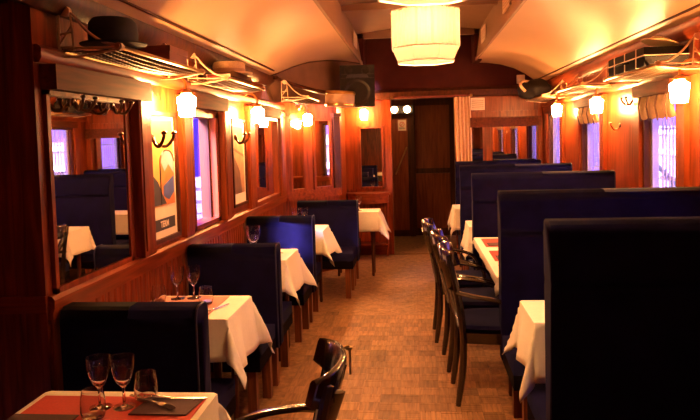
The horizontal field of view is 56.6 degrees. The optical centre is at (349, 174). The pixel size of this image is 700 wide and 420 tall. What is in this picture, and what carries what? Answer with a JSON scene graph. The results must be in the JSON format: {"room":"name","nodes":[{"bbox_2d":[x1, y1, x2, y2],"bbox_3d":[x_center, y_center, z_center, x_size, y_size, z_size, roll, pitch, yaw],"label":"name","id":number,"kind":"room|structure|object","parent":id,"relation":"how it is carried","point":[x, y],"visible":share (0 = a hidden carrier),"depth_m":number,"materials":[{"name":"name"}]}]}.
{"room":"train carriage","nodes":[
{"label":"train carriage","id":0,"kind":"room"},
{"bbox_2d":[0,0,50,419],"bbox_3d":[-1.544,0.382,2.661,0.682,2.220,0.120,-1,3,6],"label":"wall","id":1,"kind":"structure","parent":0,"point":[14,306],"depth_m":2.59,"materials":[{"name":"brown wood"}]},
{"bbox_2d":[8,0,286,401],"bbox_3d":[-1.044,0.240,4.370,0.165,2.280,6.050,-1,3,6],"label":"wall","id":2,"kind":"structure","parent":0,"point":[37,62],"depth_m":3.18,"materials":[{"name":"brown wood"}]},
{"bbox_2d":[71,95,97,111],"bbox_3d":[-1.144,-0.305,2.782,0.089,0.070,0.131,-1,3,6],"label":"coat hook","id":3,"kind":"object","parent":2,"relation":"attached to","point":[74,103],"visible":1,"depth_m":2.77,"materials":[{"name":"brown metal"}]},
{"bbox_2d":[42,90,133,293],"bbox_3d":[-1.171,0.048,2.972,0.018,0.830,0.730,-1,3,6],"label":"wall mirror","id":4,"kind":"object","parent":2,"relation":"attached to","point":[87,153],"visible":0.84,"depth_m":2.89,"materials":[{"name":"brown mirror"}]},
{"bbox_2d":[110,99,133,114],"bbox_3d":[-1.109,-0.326,3.140,0.089,0.070,0.131,-1,3,6],"label":"coat hook","id":5,"kind":"object","parent":2,"relation":"attached to","point":[112,106],"visible":1,"depth_m":3.13,"materials":[{"name":"brown metal"}]},
{"bbox_2d":[56,6,204,79],"bbox_3d":[-1.024,-0.625,3.209,0.279,0.217,1.090,-1,3,6],"label":"luggage rack","id":6,"kind":"object","parent":2,"relation":"attached to","point":[113,56],"visible":0.93,"depth_m":2.89,"materials":[{"name":"gold metal"}]},
{"bbox_2d":[79,16,146,49],"bbox_3d":[-1.021,-0.613,2.802,0.276,0.125,0.276,-1,3,6],"label":"hat","id":7,"kind":"object","parent":6,"relation":"on","point":[113,29],"visible":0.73,"depth_m":2.72,"materials":[{"name":"black fabric"}]},
{"bbox_2d":[137,45,187,65],"bbox_3d":[-1.011,-0.628,3.505,0.190,0.100,0.270,-1,3,6],"label":"box","id":8,"kind":"object","parent":6,"relation":"on","point":[169,52],"visible":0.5,"depth_m":3.38,"materials":[{"name":"brown cardboard"}]},
{"bbox_2d":[152,131,176,147],"bbox_3d":[-1.035,-0.195,3.573,0.120,0.094,0.177,-1,3,6],"label":"coat hook","id":9,"kind":"object","parent":2,"relation":"attached to","point":[156,143],"visible":0.95,"depth_m":3.56,"materials":[{"name":"brown metal"}]},
{"bbox_2d":[151,111,181,244],"bbox_3d":[-1.087,0.009,3.792,0.024,0.750,0.440,-1,3,6],"label":"framed poster","id":10,"kind":"object","parent":2,"relation":"attached to","point":[165,160],"visible":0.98,"depth_m":3.84,"materials":[{"name":"beige paper"}]},
{"bbox_2d":[166,76,195,116],"bbox_3d":[-1.009,-0.473,3.836,0.192,0.260,0.104,-1,3,6],"label":"lamp","id":11,"kind":"object","parent":2,"relation":"attached to","point":[186,102],"visible":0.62,"depth_m":3.80,"materials":[{"name":"white glass"}]},
{"bbox_2d":[191,112,221,230],"bbox_3d":[-1.062,-0.037,4.572,0.120,0.790,0.580,-1,3,6],"label":"window","id":12,"kind":"structure","parent":2,"relation":"in","point":[207,123],"depth_m":4.78,"materials":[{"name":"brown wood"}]},
{"bbox_2d":[187,53,264,94],"bbox_3d":[-0.874,-0.726,4.733,0.279,0.217,1.060,-1,3,6],"label":"luggage rack","id":13,"kind":"object","parent":2,"relation":"attached to","point":[230,84],"visible":0.8,"depth_m":4.43,"materials":[{"name":"gold metal"}]},
{"bbox_2d":[203,71,251,83],"bbox_3d":[-0.888,-0.694,4.756,0.224,0.075,0.505,-1,3,6],"label":"suitcase","id":14,"kind":"object","parent":13,"relation":"on","point":[232,74],"visible":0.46,"depth_m":4.51,"materials":[{"name":"beige leather"}]},
{"bbox_2d":[212,61,252,75],"bbox_3d":[-0.882,-0.775,4.731,0.342,0.086,0.344,-1,3,6],"label":"hat","id":15,"kind":"object","parent":14,"relation":"on","point":[220,66],"visible":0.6,"depth_m":4.63,"materials":[{"name":"fabric"}]},
{"bbox_2d":[231,119,248,207],"bbox_3d":[-0.925,-0.105,5.435,0.024,0.720,0.430,-1,3,6],"label":"framed print","id":16,"kind":"object","parent":2,"relation":"attached to","point":[238,126],"visible":0.85,"depth_m":5.46,"materials":[{"name":"beige paper"}]},
{"bbox_2d":[244,93,263,122],"bbox_3d":[-0.837,-0.578,5.584,0.192,0.260,0.104,-1,3,6],"label":"lamp","id":17,"kind":"object","parent":2,"relation":"attached to","point":[257,112],"visible":0.78,"depth_m":5.55,"materials":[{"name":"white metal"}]},
{"bbox_2d":[254,117,280,205],"bbox_3d":[-0.824,-0.157,6.388,0.040,0.830,1.050,-1,3,6],"label":"wall mirror","id":18,"kind":"object","parent":2,"relation":"attached to","point":[266,138],"visible":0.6,"depth_m":6.45,"materials":[{"name":"brown mirror"}]},
{"bbox_2d":[281,80,319,105],"bbox_3d":[-0.503,-0.853,6.768,0.279,0.217,0.790,-1,3,6],"label":"luggage rack","id":19,"kind":"object","parent":2,"relation":"attached to","point":[307,99],"visible":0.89,"depth_m":6.41,"materials":[{"name":"gold metal"}]},
{"bbox_2d":[273,76,354,106],"bbox_3d":[-0.338,-0.864,6.763,0.930,0.318,0.344,-4,4,-41],"label":"banjo","id":20,"kind":"object","parent":19,"relation":"on","point":[333,98],"visible":0.98,"depth_m":6.82,"materials":[{"name":"beige wood"}]},
{"bbox_2d":[282,102,341,271],"bbox_3d":[-0.451,-0.135,7.649,0.880,2.620,0.115,-5,5,-44],"label":"wall","id":21,"kind":"structure","parent":0,"point":[291,111],"depth_m":7.61,"materials":[{"name":"brown wood"}]},
{"bbox_2d":[289,118,306,191],"bbox_3d":[-0.604,-0.231,7.475,0.230,0.840,0.030,-5,5,-44],"label":"wall mirror","id":22,"kind":"object","parent":21,"relation":"attached to","point":[296,125],"visible":0.9,"depth_m":7.48,"materials":[{"name":"brown mirror"}]},
{"bbox_2d":[291,121,303,188],"bbox_3d":[-0.610,-0.231,7.481,0.180,0.790,0.010,-5,5,-44],"label":"mirror glass","id":23,"kind":"object","parent":22,"relation":"attached to","point":[297,127],"depth_m":7.48,"materials":[{"name":"mirror"}]},
{"bbox_2d":[297,105,311,125],"bbox_3d":[-0.514,-0.693,7.435,0.104,0.260,0.192,-5,5,-44],"label":"lamp","id":24,"kind":"object","parent":21,"relation":"attached to","point":[307,118],"visible":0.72,"depth_m":7.37,"materials":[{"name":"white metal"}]},
{"bbox_2d":[312,118,333,189],"bbox_3d":[-0.327,-0.254,7.741,0.300,0.840,0.030,-5,5,-44],"label":"wall mirror","id":25,"kind":"object","parent":21,"relation":"attached to","point":[322,147],"visible":0.94,"depth_m":7.74,"materials":[{"name":"mirror"}]},
{"bbox_2d":[315,121,330,186],"bbox_3d":[-0.332,-0.254,7.747,0.250,0.790,0.010,-5,5,-44],"label":"mirror glass","id":26,"kind":"object","parent":25,"relation":"attached to","point":[322,128],"depth_m":7.75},
{"bbox_2d":[336,107,346,199],"bbox_3d":[-0.131,-0.186,8.397,0.060,2.620,0.920,-1,3,6],"label":"wall","id":27,"kind":"structure","parent":0,"point":[343,196],"depth_m":8.51,"materials":[{"name":"brown wood"}]},
{"bbox_2d":[222,235,521,419],"bbox_3d":[0.281,1.351,4.785,3.850,0.061,11.800,-1,3,6],"label":"floor","id":28,"kind":"structure","parent":0,"point":[399,370],"depth_m":4.72,"materials":[{"name":"brown wood"}]},
{"bbox_2d":[59,301,235,417],"bbox_3d":[-0.868,0.997,2.682,0.569,0.952,0.980,-1,3,6],"label":"bench","id":29,"kind":"object","parent":28,"relation":"on","point":[171,339],"visible":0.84,"depth_m":2.60,"materials":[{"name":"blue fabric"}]},
{"bbox_2d":[213,362,238,419],"bbox_3d":[-0.805,1.059,3.379,0.488,0.745,0.438,-1,3,6],"label":"dining table","id":30,"kind":"object","parent":28,"relation":"on","point":[217,366],"visible":0.07,"depth_m":3.49,"materials":[{"name":"brown wood"}]},
{"bbox_2d":[208,296,274,388],"bbox_3d":[-0.761,0.856,3.377,0.611,0.357,0.642,-1,3,6],"label":"tablecloth","id":31,"kind":"object","parent":30,"relation":"on","point":[236,329],"visible":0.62,"depth_m":3.21,"materials":[{"name":"white fabric"}]},
{"bbox_2d":[165,296,229,314],"bbox_3d":[-0.865,0.678,3.372,0.380,0.003,0.390,-1,3,6],"label":"placemat","id":32,"kind":"object","parent":31,"relation":"on","point":[217,300],"visible":0.21,"depth_m":3.47,"materials":[{"name":"orange fabric"}]},
{"bbox_2d":[151,284,165,301],"bbox_3d":[-1.018,0.632,3.460,0.076,0.088,0.076,-1,3,6],"label":"tumbler","id":33,"kind":"object","parent":32,"relation":"on","point":[158,293],"visible":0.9,"depth_m":3.43,"materials":[{"name":"clear glass"}]},
{"bbox_2d":[169,265,184,300],"bbox_3d":[-0.934,0.581,3.509,0.080,0.179,0.080,-1,3,6],"label":"wine glass","id":34,"kind":"object","parent":32,"relation":"on","point":[176,272],"visible":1,"depth_m":3.48,"materials":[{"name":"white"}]},
{"bbox_2d":[185,265,199,299],"bbox_3d":[-0.848,0.580,3.516,0.078,0.174,0.078,-1,3,6],"label":"wine glass","id":35,"kind":"object","parent":32,"relation":"on","point":[192,271],"visible":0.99,"depth_m":3.49,"materials":[{"name":"white"}]},
{"bbox_2d":[198,286,212,304],"bbox_3d":[-0.753,0.628,3.393,0.076,0.088,0.076,-1,3,6],"label":"tumbler","id":36,"kind":"object","parent":32,"relation":"on","point":[205,293],"visible":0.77,"depth_m":3.37,"materials":[{"name":"clear glass"}]},
{"bbox_2d":[187,242,292,419],"bbox_3d":[-0.723,0.909,4.152,0.569,0.952,0.980,-1,3,6],"label":"bench","id":37,"kind":"object","parent":28,"relation":"on","point":[253,270],"visible":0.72,"depth_m":4.06,"materials":[{"name":"blue fabric"}]},
{"bbox_2d":[246,215,320,342],"bbox_3d":[-0.581,0.823,5.593,0.569,0.952,0.980,-1,3,6],"label":"bench","id":38,"kind":"object","parent":28,"relation":"on","point":[293,231],"visible":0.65,"depth_m":5.50,"materials":[{"name":"blue fabric"}]},
{"bbox_2d":[278,292,289,360],"bbox_3d":[-0.665,0.971,4.855,0.478,0.745,0.448,-1,3,6],"label":"dining table","id":39,"kind":"object","parent":28,"relation":"on","point":[286,296],"visible":0.09,"depth_m":4.97,"materials":[{"name":"brown wood"}]},
{"bbox_2d":[281,249,317,307],"bbox_3d":[-0.607,0.754,4.847,0.630,0.331,0.710,-1,3,6],"label":"tablecloth","id":40,"kind":"object","parent":39,"relation":"on","point":[295,273],"visible":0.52,"depth_m":4.80,"materials":[{"name":"white fabric"}]},
{"bbox_2d":[246,225,259,242],"bbox_3d":[-0.736,0.486,4.954,0.110,0.198,0.110,-1,3,6],"label":"goblet","id":41,"kind":"object","parent":40,"relation":"on","point":[252,231],"visible":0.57,"depth_m":4.91,"materials":[{"name":"clear glass"}]},
{"bbox_2d":[235,338,352,419],"bbox_3d":[-0.269,1.024,2.046,0.578,0.943,0.519,-2,3,1],"label":"armchair","id":42,"kind":"object","parent":28,"relation":"on","point":[325,396],"visible":1,"depth_m":1.95,"materials":[{"name":"black wood"}]},
{"bbox_2d":[316,255,322,301],"bbox_3d":[-0.497,0.886,6.253,0.538,0.745,0.408,-1,3,6],"label":"dining table","id":43,"kind":"object","parent":28,"relation":"on","point":[318,257],"visible":0.09,"depth_m":6.36,"materials":[{"name":"brown wood"}]},
{"bbox_2d":[315,225,341,266],"bbox_3d":[-0.440,0.672,6.244,0.684,0.330,0.661,-1,3,6],"label":"tablecloth","id":44,"kind":"object","parent":43,"relation":"on","point":[326,243],"visible":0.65,"depth_m":6.08,"materials":[{"name":"white fabric"}]},
{"bbox_2d":[297,199,360,298],"bbox_3d":[-0.224,0.738,6.952,0.641,0.944,0.980,-1,3,6],"label":"bench","id":45,"kind":"object","parent":28,"relation":"on","point":[342,216],"visible":0.69,"depth_m":6.85,"materials":[{"name":"blue fabric"}]},
{"bbox_2d":[338,231,375,275],"bbox_3d":[0.072,0.793,7.600,0.548,0.745,0.328,-1,3,6],"label":"dining table","id":46,"kind":"object","parent":28,"relation":"on","point":[372,232],"visible":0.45,"depth_m":7.49,"materials":[{"name":"brown wood"}]},
{"bbox_2d":[359,208,390,239],"bbox_3d":[0.114,0.566,7.585,0.707,0.309,0.543,-1,3,6],"label":"tablecloth","id":47,"kind":"object","parent":46,"relation":"on","point":[370,220],"visible":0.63,"depth_m":7.38,"materials":[{"name":"white fabric"}]},
{"bbox_2d":[346,191,389,255],"bbox_3d":[0.252,0.666,8.720,0.580,0.860,0.280,-1,3,6],"label":"sideboard","id":48,"kind":"object","parent":28,"relation":"on","point":[367,197],"visible":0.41,"depth_m":8.64,"materials":[{"name":"brown wood"}]},
{"bbox_2d":[421,218,489,342],"bbox_3d":[0.857,0.817,5.158,0.560,0.937,0.519,-1,3,5],"label":"armchair","id":49,"kind":"object","parent":28,"relation":"on","point":[428,224],"visible":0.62,"depth_m":5.01,"materials":[{"name":"black wood"}]},
{"bbox_2d":[456,270,489,286],"bbox_3d":[0.921,0.820,5.153,0.408,0.047,0.426,-1,3,5],"label":"seat cushion","id":50,"kind":"object","parent":49,"relation":"on","point":[478,273],"depth_m":5.06,"materials":[{"name":"blue fabric"}]},
{"bbox_2d":[459,230,462,269],"bbox_3d":[1.821,0.741,7.652,1.158,0.745,0.458,-1,3,6],"label":"dining table","id":51,"kind":"object","parent":28,"relation":"on","point":[460,257],"visible":0.09,"depth_m":7.84,"materials":[{"name":"brown wood"}]},
{"bbox_2d":[447,204,459,234],"bbox_3d":[1.784,0.528,7.639,1.244,0.333,0.614,-1,3,6],"label":"tablecloth","id":52,"kind":"object","parent":51,"relation":"on","point":[454,217],"visible":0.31,"depth_m":7.45,"materials":[{"name":"white fabric"}]},
{"bbox_2d":[430,229,498,372],"bbox_3d":[0.851,0.853,4.535,0.560,0.937,0.519,-1,3,3],"label":"armchair","id":53,"kind":"object","parent":28,"relation":"on","point":[437,235],"visible":0.48,"depth_m":4.45,"materials":[{"name":"black wood"}]},
{"bbox_2d":[460,287,498,307],"bbox_3d":[0.915,0.856,4.532,0.408,0.047,0.426,-1,3,3],"label":"seat cushion","id":54,"kind":"object","parent":53,"relation":"on","point":[483,291],"depth_m":4.43,"materials":[{"name":"blue fabric"}]},
{"bbox_2d":[437,241,500,406],"bbox_3d":[0.826,0.885,3.977,0.560,0.937,0.519,-1,3,4],"label":"armchair","id":55,"kind":"object","parent":28,"relation":"on","point":[473,325],"visible":0.71,"depth_m":3.81,"materials":[{"name":"black wood"}]},
{"bbox_2d":[464,308,500,333],"bbox_3d":[0.890,0.888,3.973,0.408,0.047,0.426,-1,3,4],"label":"seat cushion","id":56,"kind":"object","parent":55,"relation":"on","point":[478,320],"depth_m":3.87,"materials":[{"name":"blue fabric"}]},
{"bbox_2d":[482,260,511,395],"bbox_3d":[1.529,0.926,4.566,1.133,0.745,1.488,-1,3,6],"label":"dining table","id":57,"kind":"object","parent":28,"relation":"on","point":[510,384],"visible":0.07,"depth_m":3.96,"materials":[{"name":"brown wood"}]},
{"bbox_2d":[471,237,498,295],"bbox_3d":[1.510,0.601,4.536,1.177,0.108,1.551,-1,3,6],"label":"tablecloth","id":58,"kind":"object","parent":57,"relation":"on","point":[491,265],"visible":0.2,"depth_m":4.50,"materials":[{"name":"white fabric"}]},
{"bbox_2d":[455,159,541,235],"bbox_3d":[1.918,0.447,8.286,1.091,1.254,0.564,-1,3,6],"label":"bench","id":59,"kind":"object","parent":28,"relation":"on","point":[457,163],"visible":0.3,"depth_m":8.43,"materials":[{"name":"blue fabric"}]},
{"bbox_2d":[458,162,571,269],"bbox_3d":[1.751,0.521,6.875,1.146,1.278,0.980,-1,3,6],"label":"bench","id":60,"kind":"object","parent":28,"relation":"on","point":[465,171],"visible":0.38,"depth_m":6.82,"materials":[{"name":"blue fabric"}]},
{"bbox_2d":[469,170,615,269],"bbox_3d":[1.630,0.595,5.641,1.146,1.278,0.564,-1,3,6],"label":"bench","id":61,"kind":"object","parent":28,"relation":"on","point":[485,187],"visible":0.33,"depth_m":5.37,"materials":[{"name":"blue fabric"}]},
{"bbox_2d":[497,186,699,419],"bbox_3d":[1.418,0.724,3.490,1.146,1.278,0.564,-1,3,6],"label":"bench","id":62,"kind":"object","parent":28,"relation":"on","point":[522,214],"visible":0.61,"depth_m":3.64,"materials":[{"name":"blue fabric"}]},
{"bbox_2d":[527,216,699,419],"bbox_3d":[1.318,0.788,2.414,1.133,1.278,0.980,-1,3,6],"label":"bench","id":63,"kind":"object","parent":28,"relation":"on","point":[622,294],"visible":0.96,"depth_m":2.37,"materials":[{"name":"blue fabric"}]},
{"bbox_3d":[1.404,1.015,3.068,1.088,0.745,0.378,-1,3,6],"label":"dining table","id":64,"kind":"object","parent":28,"relation":"on","visible":0},
{"bbox_2d":[502,300,545,402],"bbox_3d":[1.358,0.804,3.054,1.195,0.335,0.561,-1,3,6],"label":"tablecloth","id":65,"kind":"object","parent":64,"relation":"on","point":[527,335],"visible":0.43,"depth_m":2.97,"materials":[{"name":"white fabric"}]},
{"bbox_3d":[-0.765,1.138,1.976,0.583,0.745,0.528,-1,3,6],"label":"dining table","id":66,"kind":"object","parent":28,"relation":"on","visible":0},
{"bbox_2d":[15,391,230,419],"bbox_3d":[-0.731,0.915,1.925,0.737,0.311,0.680,-1,3,6],"label":"tablecloth","id":67,"kind":"object","parent":66,"relation":"on","point":[210,409],"visible":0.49,"depth_m":2.19,"materials":[{"name":"white fabric"}]},
{"bbox_2d":[20,395,205,419],"bbox_3d":[-0.775,0.757,1.946,0.562,0.003,0.465,-1,3,6],"label":"placemat","id":68,"kind":"object","parent":67,"relation":"on","point":[48,404],"visible":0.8,"depth_m":2.08,"materials":[{"name":"red fabric"}]},
{"bbox_2d":[6,414,78,419],"bbox_3d":[-0.966,0.761,1.896,0.212,0.004,0.288,-1,3,6],"label":"napkin","id":69,"kind":"object","parent":68,"relation":"on","point":[14,416],"visible":1,"depth_m":2.02,"materials":[{"name":"fabric"}]},
{"bbox_2d":[80,386,105,419],"bbox_3d":[-0.795,0.707,2.009,0.076,0.088,0.076,-1,3,6],"label":"tumbler","id":70,"kind":"object","parent":68,"relation":"on","point":[92,399],"visible":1,"depth_m":1.98,"materials":[{"name":"clear glass"}]},
{"bbox_2d":[86,353,111,409],"bbox_3d":[-0.803,0.664,2.082,0.074,0.166,0.074,-1,3,6],"label":"wine glass","id":71,"kind":"object","parent":68,"relation":"on","point":[97,365],"visible":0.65,"depth_m":2.06,"materials":[{"name":"white"}]},
{"bbox_2d":[110,352,135,410],"bbox_3d":[-0.726,0.662,2.082,0.074,0.166,0.074,-1,3,6],"label":"wine glass","id":72,"kind":"object","parent":68,"relation":"on","point":[121,364],"visible":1,"depth_m":2.06,"materials":[{"name":"white"}]},
{"bbox_2d":[134,369,157,401],"bbox_3d":[-0.671,0.692,2.136,0.076,0.088,0.076,-1,3,6],"label":"tumbler","id":73,"kind":"object","parent":68,"relation":"on","point":[145,380],"visible":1,"depth_m":2.11,"materials":[{"name":"clear glass"}]},
{"bbox_2d":[128,398,203,415],"bbox_3d":[-0.583,0.739,2.082,0.203,0.004,0.135,-1,3,6],"label":"napkin","id":74,"kind":"object","parent":68,"relation":"on","point":[183,406],"visible":0.79,"depth_m":2.06,"materials":[{"name":"fabric"}]},
{"bbox_3d":[1.694,0.830,6.159,1.118,0.745,0.418,-1,3,6],"label":"dining table","id":75,"kind":"object","parent":28,"relation":"on","visible":0},
{"bbox_2d":[460,221,471,259],"bbox_3d":[1.656,0.618,6.150,1.208,0.334,0.581,-1,3,6],"label":"tablecloth","id":76,"kind":"object","parent":75,"relation":"on","point":[466,241],"visible":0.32,"depth_m":5.97,"materials":[{"name":"white fabric"}]},
{"bbox_2d":[93,0,699,107],"bbox_3d":[0.126,-1.111,3.776,3.850,1.020,10.060,-1,3,6],"label":"ceiling","id":77,"kind":"structure","parent":0,"point":[302,42],"depth_m":5.45,"materials":[{"name":"beige paint"}]},
{"bbox_2d":[265,61,367,107],"bbox_3d":[-0.315,-1.081,7.400,0.073,0.570,2.178,0,4,28],"label":"luggage rack","id":78,"kind":"object","parent":77,"relation":"attached to","point":[323,75],"depth_m":7.15,"materials":[{"name":"gold metal"}]},
{"bbox_2d":[339,65,374,107],"bbox_3d":[0.083,-1.046,7.831,0.400,0.475,0.740,-2,3,0],"label":"loudspeaker","id":79,"kind":"object","parent":77,"relation":"hanging from","point":[360,79],"visible":0.91,"depth_m":7.47,"materials":[{"name":"black plastic"}]},
{"bbox_2d":[377,0,466,6],"bbox_3d":[0.332,-1.122,2.769,0.549,0.705,0.549,-4,4,-39],"label":"pendant lamp","id":80,"kind":"object","parent":77,"relation":"hanging from","point":[408,3],"visible":1,"depth_m":3.01,"materials":[{"name":"beige fabric"}]},
{"bbox_2d":[390,5,459,65],"bbox_3d":[0.611,-1.270,5.299,0.549,0.705,0.549,-4,4,-39],"label":"pendant lamp","id":81,"kind":"object","parent":77,"relation":"hanging from","point":[420,35],"visible":0.97,"depth_m":5.09,"materials":[{"name":"beige fabric"}]},
{"bbox_2d":[344,35,543,254],"bbox_3d":[1.247,-0.433,8.710,2.830,3.000,0.180,-1,3,6],"label":"wall","id":82,"kind":"structure","parent":0,"point":[496,83],"depth_m":8.68,"materials":[{"name":"brown wood"}]},
{"bbox_2d":[358,126,384,188],"bbox_3d":[0.290,-0.236,8.800,0.340,0.850,0.030,-1,3,6],"label":"wall mirror","id":83,"kind":"object","parent":82,"relation":"attached to","point":[370,138],"visible":1,"depth_m":8.80,"materials":[{"name":"brown mirror"}]},
{"bbox_2d":[391,94,472,160],"bbox_3d":[1.101,-0.269,8.671,1.080,1.584,0.064,-1,3,6],"label":"door curtain","id":84,"kind":"object","parent":82,"relation":"hanging from","point":[462,108],"visible":0.66,"depth_m":8.61,"materials":[{"name":"beige fabric"}]},
{"bbox_2d":[471,98,484,109],"bbox_3d":[1.693,-0.941,8.615,0.180,0.160,0.012,-1,3,6],"label":"air vent","id":85,"kind":"object","parent":82,"relation":"in","point":[476,103],"visible":1,"depth_m":8.62,"materials":[{"name":"beige metal"}]},
{"bbox_2d":[472,127,484,160],"bbox_3d":[1.699,-0.293,8.658,0.185,0.740,0.030,-1,3,6],"label":"wall mirror","id":86,"kind":"object","parent":82,"relation":"attached to","point":[478,139],"visible":0.49,"depth_m":8.65,"materials":[{"name":"silver"}]},
{"bbox_2d":[490,126,539,160],"bbox_3d":[2.184,-0.303,8.610,0.630,0.740,0.030,-1,3,6],"label":"wall mirror","id":87,"kind":"object","parent":82,"relation":"attached to","point":[512,142],"visible":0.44,"depth_m":8.61,"materials":[{"name":"silver"}]},
{"bbox_2d":[541,16,699,187],"bbox_3d":[2.061,0.195,3.634,0.130,2.280,10.000,-1,3,6],"label":"wall","id":88,"kind":"structure","parent":0,"point":[621,150],"depth_m":5.19,"materials":[{"name":"brown wood"}]},
{"bbox_2d":[526,80,566,102],"bbox_3d":[2.307,-0.984,7.686,0.279,0.217,1.040,-1,3,6],"label":"luggage rack","id":89,"kind":"object","parent":88,"relation":"attached to","point":[542,97],"visible":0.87,"depth_m":7.32,"materials":[{"name":"gold metal"}]},
{"bbox_2d":[517,78,551,98],"bbox_3d":[2.190,-1.031,7.770,0.395,0.242,0.456,-1,3,6],"label":"bag","id":90,"kind":"object","parent":89,"relation":"on","point":[527,89],"visible":0.9,"depth_m":7.61,"materials":[{"name":"black leather"}]},
{"bbox_2d":[549,113,559,162],"bbox_3d":[2.523,-0.329,7.840,0.108,0.860,0.670,-1,3,6],"label":"window","id":91,"kind":"structure","parent":88,"relation":"in","point":[552,119],"depth_m":8.12,"materials":[{"name":"clear glass"}]},
{"bbox_2d":[555,62,613,94],"bbox_3d":[2.141,-0.873,5.998,0.279,0.217,1.040,-1,3,6],"label":"luggage rack","id":92,"kind":"object","parent":88,"relation":"attached to","point":[581,87],"visible":0.91,"depth_m":5.74,"materials":[{"name":"gold metal"}]},
{"bbox_2d":[581,113,599,170],"bbox_3d":[2.366,-0.233,6.241,0.108,0.860,0.670,-1,3,6],"label":"window","id":93,"kind":"structure","parent":88,"relation":"in","point":[587,159],"depth_m":6.52,"materials":[{"name":"clear glass"}]},
{"bbox_2d":[577,106,598,124],"bbox_3d":[2.268,-0.570,6.230,0.055,0.182,0.710,-1,3,6],"label":"window blind","id":94,"kind":"object","parent":93,"relation":"attached to","point":[584,115],"visible":0.78,"depth_m":6.25,"materials":[{"name":"fabric"}]},
{"bbox_2d":[590,83,609,112],"bbox_3d":[2.152,-0.660,5.557,0.192,0.260,0.104,-1,3,6],"label":"lamp","id":95,"kind":"object","parent":88,"relation":"attached to","point":[596,103],"visible":0.84,"depth_m":5.53,"materials":[{"name":"white glass"}]},
{"bbox_2d":[603,32,699,83],"bbox_3d":[1.976,-0.752,4.315,0.279,0.217,1.090,-1,3,6],"label":"luggage rack","id":96,"kind":"object","parent":88,"relation":"attached to","point":[656,69],"visible":0.84,"depth_m":3.98,"materials":[{"name":"gold metal"}]},
{"bbox_2d":[608,45,688,76],"bbox_3d":[1.928,-0.744,4.295,0.309,0.120,0.724,-1,3,6],"label":"suitcase","id":97,"kind":"object","parent":96,"relation":"on","point":[645,56],"visible":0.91,"depth_m":3.95,"materials":[{"name":"black leather"}]},
{"bbox_2d":[640,36,678,45],"bbox_3d":[1.924,-0.830,4.039,0.212,0.064,0.256,-1,3,6],"label":"straw hat","id":98,"kind":"object","parent":97,"relation":"on","point":[655,40],"visible":0.98,"depth_m":4.01,"materials":[{"name":"beige wicker"}]},
{"bbox_2d":[643,103,675,187],"bbox_3d":[2.194,-0.129,4.497,0.108,0.860,0.620,-1,3,6],"label":"window","id":99,"kind":"structure","parent":88,"relation":"in","point":[650,128],"depth_m":4.74,"materials":[{"name":"clear glass"}]},
{"bbox_2d":[637,93,675,121],"bbox_3d":[2.096,-0.466,4.487,0.055,0.182,0.660,-1,3,6],"label":"window blind","id":100,"kind":"object","parent":99,"relation":"attached to","point":[660,106],"visible":0.88,"depth_m":4.42,"materials":[{"name":"fabric"}]},
{"bbox_2d":[669,58,699,102],"bbox_3d":[1.981,-0.555,3.818,0.192,0.260,0.104,-1,3,6],"label":"lamp","id":101,"kind":"object","parent":88,"relation":"attached to","point":[679,88],"visible":0.99,"depth_m":3.79,"materials":[{"name":"white glass"}]},
{"bbox_3d":[1.662,-0.139,9.935,0.060,2.250,2.320,-1,3,6],"label":"wall","id":102,"kind":"structure","parent":0,"visible":0},
{"bbox_2d":[413,98,455,234],"bbox_3d":[1.346,-0.132,10.394,0.660,2.200,0.070,-1,3,6],"label":"door","id":103,"kind":"structure","parent":102,"relation":"in","point":[434,154],"depth_m":10.36,"materials":[{"name":"brown wood"}]},
{"bbox_3d":[0.468,-0.113,10.054,0.060,2.250,2.320,-1,3,6],"label":"wall","id":104,"kind":"structure","parent":0,"visible":0},
{"bbox_2d":[391,99,415,235],"bbox_3d":[0.802,-0.116,10.377,0.460,2.200,0.131,-1,3,6],"label":"door","id":105,"kind":"structure","parent":104,"relation":"in","point":[403,159],"depth_m":10.36,"materials":[{"name":"brown wood"}]},
{"bbox_2d":[391,105,412,113],"bbox_3d":[0.798,-1.030,10.243,0.400,0.120,0.110,-1,3,6],"label":"light","id":106,"kind":"object","parent":105,"relation":"attached to","point":[394,109],"visible":0.99,"depth_m":10.22,"materials":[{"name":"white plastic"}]},
{"label":"outside","id":107,"kind":"structure","parent":0,"visible":0},
{"bbox_3d":[-15.017,2.307,11.683,27.700,0.100,32.000,-1,3,6],"label":"ground","id":108,"kind":"structure","parent":107,"visible":0},
{"bbox_2d":[193,118,200,176],"bbox_3d":[-2.571,-0.079,10.521,0.100,4.100,13.410,-1,3,6],"label":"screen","id":109,"kind":"object","parent":108,"relation":"on","point":[195,121],"visible":0.02,"depth_m":10.77,"materials":[{"name":"blue fabric"}]},
{"bbox_3d":[-1.906,1.628,8.540,0.500,0.882,0.600,-1,3,6],"label":"crate","id":110,"kind":"object","parent":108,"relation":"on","visible":0},
{"bbox_2d":[197,213,201,219],"bbox_3d":[-1.928,0.827,8.494,0.460,0.686,0.560,-1,3,6],"label":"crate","id":111,"kind":"object","parent":110,"relation":"on","point":[199,215],"visible":0.02,"depth_m":8.19,"materials":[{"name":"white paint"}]},
{"bbox_2d":[195,177,201,212],"bbox_3d":[-1.964,0.252,8.463,0.360,0.441,0.400,-1,3,6],"label":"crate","id":112,"kind":"object","parent":111,"relation":"on","point":[197,179],"visible":0.14,"depth_m":8.26,"materials":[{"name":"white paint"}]},
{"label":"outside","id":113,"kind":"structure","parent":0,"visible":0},
{"bbox_3d":[17.116,1.591,8.476,27.700,0.100,32.000,-1,3,6],"label":"ground","id":114,"kind":"structure","parent":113,"visible":0},
{"bbox_2d":[659,125,674,186],"bbox_3d":[8.973,0.194,13.221,0.380,2.600,24.000,-1,3,6],"label":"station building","id":115,"kind":"structure","parent":114,"relation":"on","point":[660,131],"depth_m":19.38,"materials":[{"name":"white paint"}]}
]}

